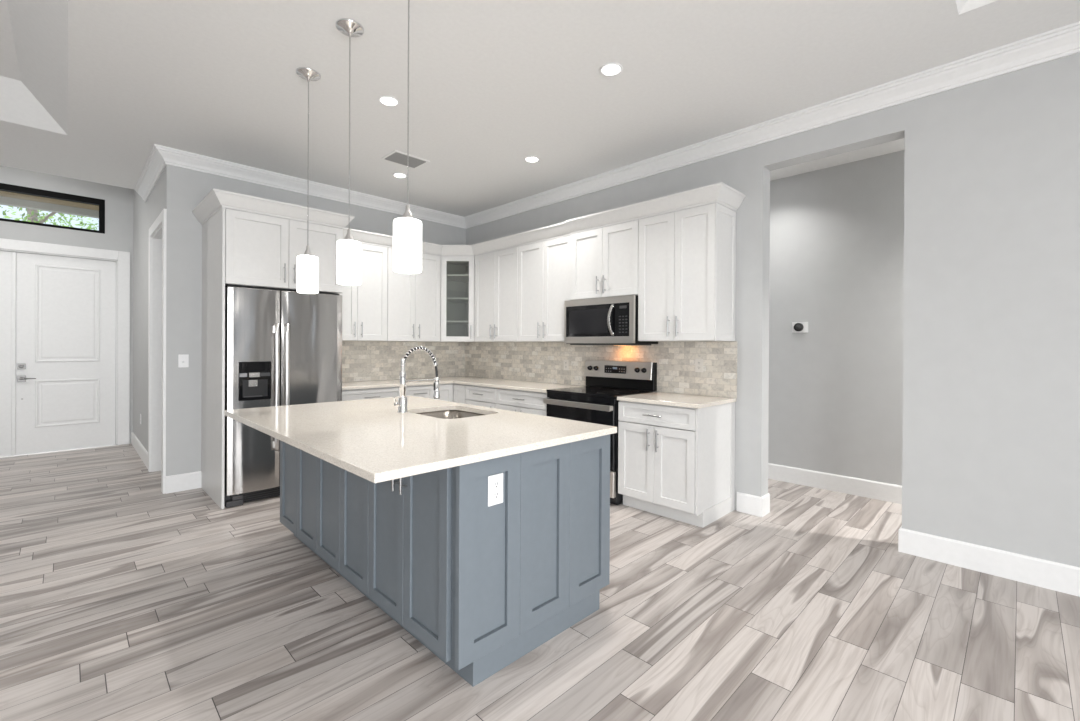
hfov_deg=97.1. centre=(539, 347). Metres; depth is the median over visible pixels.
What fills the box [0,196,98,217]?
trim
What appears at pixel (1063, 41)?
trim
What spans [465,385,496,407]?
base cabinet
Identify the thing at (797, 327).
thermostat
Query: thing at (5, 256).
door
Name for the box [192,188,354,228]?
crown molding
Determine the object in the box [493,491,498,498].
receptacle
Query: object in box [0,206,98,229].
tree
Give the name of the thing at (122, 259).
trim
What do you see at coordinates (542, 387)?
countertop
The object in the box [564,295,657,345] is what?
microwave
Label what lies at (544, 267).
upper cabinet
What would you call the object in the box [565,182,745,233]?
crown molding
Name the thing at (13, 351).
door frame
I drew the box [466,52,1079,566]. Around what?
wall
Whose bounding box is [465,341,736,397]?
tile backsplash
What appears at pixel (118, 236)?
wall
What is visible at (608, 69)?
recessed light
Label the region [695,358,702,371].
wall outlet
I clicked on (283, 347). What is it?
refrigerator
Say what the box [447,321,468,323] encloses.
shelf
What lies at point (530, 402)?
base cabinet
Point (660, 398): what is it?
countertop
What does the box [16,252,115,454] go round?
door
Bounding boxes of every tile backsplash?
[342,341,464,381]
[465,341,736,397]
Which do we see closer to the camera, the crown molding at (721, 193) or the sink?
the sink
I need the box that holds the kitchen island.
[280,434,609,686]
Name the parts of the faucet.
lever, holder arm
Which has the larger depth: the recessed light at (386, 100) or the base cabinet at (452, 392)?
the base cabinet at (452, 392)
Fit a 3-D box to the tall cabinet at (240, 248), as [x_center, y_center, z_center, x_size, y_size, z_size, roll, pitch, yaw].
[-2.490,0.090,4.458,0.970,2.430,0.861,0,0,-45]
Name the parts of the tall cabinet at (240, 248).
panel, door, handle, handle, door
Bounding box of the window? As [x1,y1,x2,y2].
[0,183,104,233]
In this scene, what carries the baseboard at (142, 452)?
attached to the wall at (146, 213)
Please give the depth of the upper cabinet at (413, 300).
5.62 m
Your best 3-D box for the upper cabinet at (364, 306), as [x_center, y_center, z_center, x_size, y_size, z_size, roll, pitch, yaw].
[-2.061,-0.598,5.228,0.691,1.054,0.365,0,0,-45]
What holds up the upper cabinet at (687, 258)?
attached to the wall at (991, 433)
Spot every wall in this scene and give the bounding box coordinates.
[0,166,133,443]
[133,168,164,451]
[165,165,465,475]
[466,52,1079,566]
[768,150,904,485]
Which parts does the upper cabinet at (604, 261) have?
door, door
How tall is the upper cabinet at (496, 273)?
1.054 m
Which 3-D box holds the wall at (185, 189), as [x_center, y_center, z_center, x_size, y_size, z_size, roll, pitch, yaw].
[-2.154,-0.221,5.471,3.392,3.050,0.100,0,0,-45]
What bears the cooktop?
in the range
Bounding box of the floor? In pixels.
[0,444,1079,720]
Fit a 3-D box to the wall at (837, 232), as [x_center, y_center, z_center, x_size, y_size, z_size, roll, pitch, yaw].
[3.243,-0.171,3.991,0.115,3.012,4.400,0,0,-45]
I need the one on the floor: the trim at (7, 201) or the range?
the range
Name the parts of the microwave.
door glass, handle, control panel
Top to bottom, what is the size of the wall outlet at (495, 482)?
0.122 m
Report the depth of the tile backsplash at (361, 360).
5.79 m
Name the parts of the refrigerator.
freezer door, handle, handle, fridge door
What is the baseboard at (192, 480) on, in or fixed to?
attached to the wall at (185, 189)
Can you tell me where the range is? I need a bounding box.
[543,360,656,504]
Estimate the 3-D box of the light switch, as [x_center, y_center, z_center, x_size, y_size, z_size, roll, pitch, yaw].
[-3.230,0.124,4.324,0.076,0.118,0.015,0,0,-45]
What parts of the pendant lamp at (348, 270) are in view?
lamp shade, cord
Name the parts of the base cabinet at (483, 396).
door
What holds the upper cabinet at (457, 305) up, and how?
attached to the wall at (991, 433)
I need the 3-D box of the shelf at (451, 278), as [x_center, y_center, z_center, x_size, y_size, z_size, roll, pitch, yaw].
[-1.012,-0.889,6.094,0.572,0.018,0.586,0,0,-45]
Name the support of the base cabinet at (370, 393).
on the floor
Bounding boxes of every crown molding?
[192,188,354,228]
[324,222,570,255]
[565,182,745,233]
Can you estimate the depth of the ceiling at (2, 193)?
6.75 m
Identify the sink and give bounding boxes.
[416,410,483,418]
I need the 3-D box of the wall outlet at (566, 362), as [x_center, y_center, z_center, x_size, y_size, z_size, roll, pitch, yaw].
[0.283,0.192,5.189,0.008,0.116,0.072,0,0,-45]
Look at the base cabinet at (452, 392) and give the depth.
5.58 m
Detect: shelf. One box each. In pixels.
[447,274,468,282]
[447,297,468,302]
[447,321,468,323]
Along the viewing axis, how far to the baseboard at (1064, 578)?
2.80 m
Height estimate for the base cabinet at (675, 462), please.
0.884 m
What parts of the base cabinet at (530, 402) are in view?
door, door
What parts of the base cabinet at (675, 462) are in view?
door, handle, handle, drawer, handle, door, panel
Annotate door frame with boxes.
[11,252,15,454]
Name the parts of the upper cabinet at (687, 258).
door, handle, door, panel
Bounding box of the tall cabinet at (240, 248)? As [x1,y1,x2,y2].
[201,208,342,508]
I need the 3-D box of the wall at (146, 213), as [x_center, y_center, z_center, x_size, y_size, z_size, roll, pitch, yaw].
[-4.370,-0.537,5.383,0.120,3.660,2.900,0,0,-45]
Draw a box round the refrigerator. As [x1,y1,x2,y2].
[224,285,341,507]
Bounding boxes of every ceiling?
[0,0,1079,216]
[0,191,98,210]
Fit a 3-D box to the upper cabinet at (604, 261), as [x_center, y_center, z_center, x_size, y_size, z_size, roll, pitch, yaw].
[0.688,-0.783,4.521,0.395,0.652,0.778,0,0,-45]
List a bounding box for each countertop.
[224,396,616,482]
[342,376,580,392]
[617,392,735,408]
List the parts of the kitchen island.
door, door, door, door, door, handle, handle, door, panel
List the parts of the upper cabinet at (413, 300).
door, door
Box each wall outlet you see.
[488,473,502,506]
[564,359,568,369]
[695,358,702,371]
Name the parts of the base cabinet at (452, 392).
door, door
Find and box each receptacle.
[493,480,498,488]
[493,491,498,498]
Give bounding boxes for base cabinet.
[342,387,399,400]
[406,385,433,398]
[433,383,466,403]
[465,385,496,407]
[496,388,547,415]
[618,400,734,527]
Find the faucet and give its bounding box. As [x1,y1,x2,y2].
[394,346,439,412]
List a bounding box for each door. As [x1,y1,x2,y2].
[0,251,11,455]
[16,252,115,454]
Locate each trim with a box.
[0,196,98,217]
[0,238,129,444]
[0,444,115,456]
[135,21,1079,228]
[148,209,166,493]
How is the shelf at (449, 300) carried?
attached to the upper cabinet at (457, 305)
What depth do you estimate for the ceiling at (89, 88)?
3.09 m
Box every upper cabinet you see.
[339,243,387,340]
[387,248,440,341]
[440,256,474,341]
[474,247,517,341]
[517,235,570,341]
[571,220,638,299]
[638,203,735,340]
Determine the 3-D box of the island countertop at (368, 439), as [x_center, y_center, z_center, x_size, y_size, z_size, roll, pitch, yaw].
[-0.790,0.416,2.711,1.300,0.031,2.055,0,0,-45]
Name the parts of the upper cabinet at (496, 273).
door, door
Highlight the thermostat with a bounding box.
[792,322,807,332]
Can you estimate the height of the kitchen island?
0.886 m
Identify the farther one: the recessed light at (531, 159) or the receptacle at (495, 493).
the recessed light at (531, 159)
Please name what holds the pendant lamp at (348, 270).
hanging from the ceiling at (89, 88)
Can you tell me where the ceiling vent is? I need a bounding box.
[381,150,429,168]
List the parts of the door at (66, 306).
lever handle, panel, panel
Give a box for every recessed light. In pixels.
[378,95,399,106]
[392,173,406,177]
[524,156,539,162]
[599,62,622,76]
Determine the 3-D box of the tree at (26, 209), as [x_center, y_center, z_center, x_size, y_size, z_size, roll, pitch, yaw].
[-11.796,-2.289,13.501,4.561,7.050,4.986,0,0,-45]
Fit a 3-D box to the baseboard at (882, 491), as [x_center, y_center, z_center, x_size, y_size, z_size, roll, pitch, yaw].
[3.190,1.259,3.949,0.015,0.153,4.200,0,0,-45]
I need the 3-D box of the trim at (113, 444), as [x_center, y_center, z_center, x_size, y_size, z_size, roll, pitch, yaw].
[-6.246,1.278,5.678,1.815,0.008,0.140,0,0,-45]
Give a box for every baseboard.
[131,432,147,468]
[166,471,200,493]
[737,492,769,516]
[768,463,901,503]
[898,525,1079,596]
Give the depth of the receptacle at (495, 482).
1.92 m
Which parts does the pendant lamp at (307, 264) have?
lamp shade, cord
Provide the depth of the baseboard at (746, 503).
3.79 m
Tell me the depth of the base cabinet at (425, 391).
5.34 m
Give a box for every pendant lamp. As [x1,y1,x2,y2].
[296,67,320,293]
[336,18,363,284]
[393,0,421,273]
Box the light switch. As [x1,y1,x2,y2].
[178,354,188,366]
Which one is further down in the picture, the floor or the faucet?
the floor
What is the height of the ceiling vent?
0.010 m
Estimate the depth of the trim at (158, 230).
4.96 m
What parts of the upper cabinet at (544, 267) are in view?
door, door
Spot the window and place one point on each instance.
(3, 187)
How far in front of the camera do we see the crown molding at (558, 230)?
5.28 m
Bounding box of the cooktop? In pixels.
[546,386,652,397]
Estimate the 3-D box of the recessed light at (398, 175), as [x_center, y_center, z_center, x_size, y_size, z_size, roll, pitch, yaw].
[-1.415,-1.736,4.822,0.145,0.008,0.145,0,0,-45]
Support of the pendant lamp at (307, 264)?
hanging from the ceiling at (89, 88)
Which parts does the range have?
oven handle, oven door, storage drawer, control panel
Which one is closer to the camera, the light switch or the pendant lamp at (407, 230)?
the pendant lamp at (407, 230)
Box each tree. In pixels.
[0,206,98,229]
[26,209,96,229]
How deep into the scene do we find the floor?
2.25 m
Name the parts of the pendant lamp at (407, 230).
lamp shade, cord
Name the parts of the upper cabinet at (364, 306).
door, door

